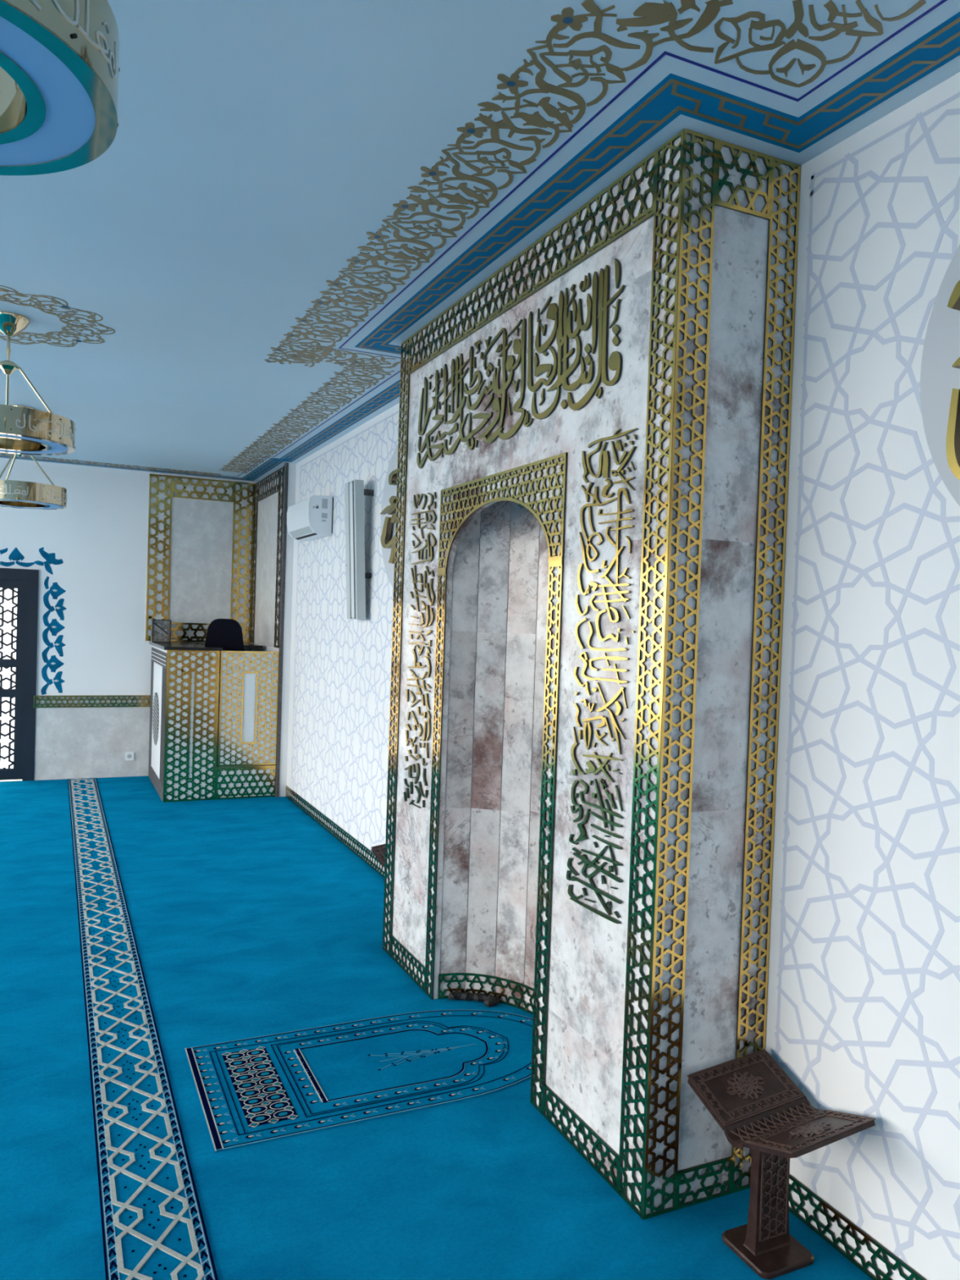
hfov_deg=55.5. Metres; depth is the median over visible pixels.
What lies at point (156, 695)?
grille
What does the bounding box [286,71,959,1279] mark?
wall
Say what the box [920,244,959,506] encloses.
wall medallion
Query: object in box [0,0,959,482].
ceiling
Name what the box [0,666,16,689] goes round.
grille
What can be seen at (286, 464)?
trim
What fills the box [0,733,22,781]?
ground
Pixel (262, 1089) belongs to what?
rug
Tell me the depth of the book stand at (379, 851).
4.93 m
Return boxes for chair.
[204,618,244,671]
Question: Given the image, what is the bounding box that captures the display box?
[151,619,171,642]
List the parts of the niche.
curved lattice skirting, arch lattice frame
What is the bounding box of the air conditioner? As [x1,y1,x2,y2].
[286,494,333,541]
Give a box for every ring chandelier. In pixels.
[0,0,119,175]
[0,311,75,455]
[0,404,66,509]
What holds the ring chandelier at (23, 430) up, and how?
hanging from the ceiling
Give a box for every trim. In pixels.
[33,695,150,707]
[275,462,288,797]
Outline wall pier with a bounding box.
[252,462,296,796]
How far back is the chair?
8.38 m
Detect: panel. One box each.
[687,1049,806,1130]
[742,1111,875,1158]
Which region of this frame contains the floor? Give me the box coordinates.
[0,775,872,1279]
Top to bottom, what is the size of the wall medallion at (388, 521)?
1.008 m
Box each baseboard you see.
[285,785,384,877]
[788,1173,926,1279]
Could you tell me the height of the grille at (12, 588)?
0.688 m
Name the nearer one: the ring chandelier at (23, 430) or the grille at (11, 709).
the ring chandelier at (23, 430)
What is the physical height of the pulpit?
1.339 m
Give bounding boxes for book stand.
[371,844,385,868]
[687,1048,875,1279]
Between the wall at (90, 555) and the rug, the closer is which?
the rug
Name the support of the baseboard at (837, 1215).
attached to the wall at (863, 1006)
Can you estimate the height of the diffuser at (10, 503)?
0.003 m
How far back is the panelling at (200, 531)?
9.20 m
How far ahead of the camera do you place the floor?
3.04 m
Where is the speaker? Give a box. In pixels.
[344,479,373,619]
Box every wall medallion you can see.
[379,443,398,587]
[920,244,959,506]
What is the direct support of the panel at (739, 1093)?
on the book stand at (758, 1108)
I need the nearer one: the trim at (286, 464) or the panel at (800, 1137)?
the panel at (800, 1137)
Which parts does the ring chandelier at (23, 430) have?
arm, rod, arm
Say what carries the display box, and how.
on the pulpit
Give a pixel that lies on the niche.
(594, 436)
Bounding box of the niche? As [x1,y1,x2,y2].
[382,128,800,1219]
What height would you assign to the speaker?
0.935 m
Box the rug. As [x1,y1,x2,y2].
[184,1009,535,1152]
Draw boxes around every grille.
[0,586,17,659]
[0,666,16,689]
[0,697,15,768]
[152,692,159,745]
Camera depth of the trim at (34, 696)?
8.81 m
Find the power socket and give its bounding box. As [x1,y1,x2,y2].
[124,751,133,760]
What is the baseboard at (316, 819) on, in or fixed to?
attached to the wall at (863, 1006)
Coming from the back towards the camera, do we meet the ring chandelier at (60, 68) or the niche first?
the niche
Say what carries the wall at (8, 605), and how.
on the ground
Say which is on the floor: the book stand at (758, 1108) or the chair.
the book stand at (758, 1108)
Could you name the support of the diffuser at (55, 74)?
attached to the ring chandelier at (60, 68)
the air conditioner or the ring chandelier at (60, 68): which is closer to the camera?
the ring chandelier at (60, 68)
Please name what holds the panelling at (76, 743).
attached to the wall at (90, 555)
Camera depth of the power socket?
8.98 m
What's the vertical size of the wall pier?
3.004 m
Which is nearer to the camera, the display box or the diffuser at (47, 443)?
the diffuser at (47, 443)
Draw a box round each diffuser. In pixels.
[0,16,95,165]
[0,434,67,453]
[0,498,61,508]
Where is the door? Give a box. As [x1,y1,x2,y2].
[0,568,39,781]
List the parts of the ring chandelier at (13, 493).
arm, arm, arm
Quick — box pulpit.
[148,641,279,802]
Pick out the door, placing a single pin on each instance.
(25, 580)
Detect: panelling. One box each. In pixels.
[34,706,150,780]
[145,473,254,642]
[250,466,284,648]
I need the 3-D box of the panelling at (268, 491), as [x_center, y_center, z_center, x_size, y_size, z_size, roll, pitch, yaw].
[-2.060,-0.770,8.842,0.028,1.643,1.331,1,1,-25]
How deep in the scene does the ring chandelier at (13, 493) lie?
6.13 m
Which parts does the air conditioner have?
mounting plate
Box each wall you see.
[0,457,256,766]
[0,587,17,733]
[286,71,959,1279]
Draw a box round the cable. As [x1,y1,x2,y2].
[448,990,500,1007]

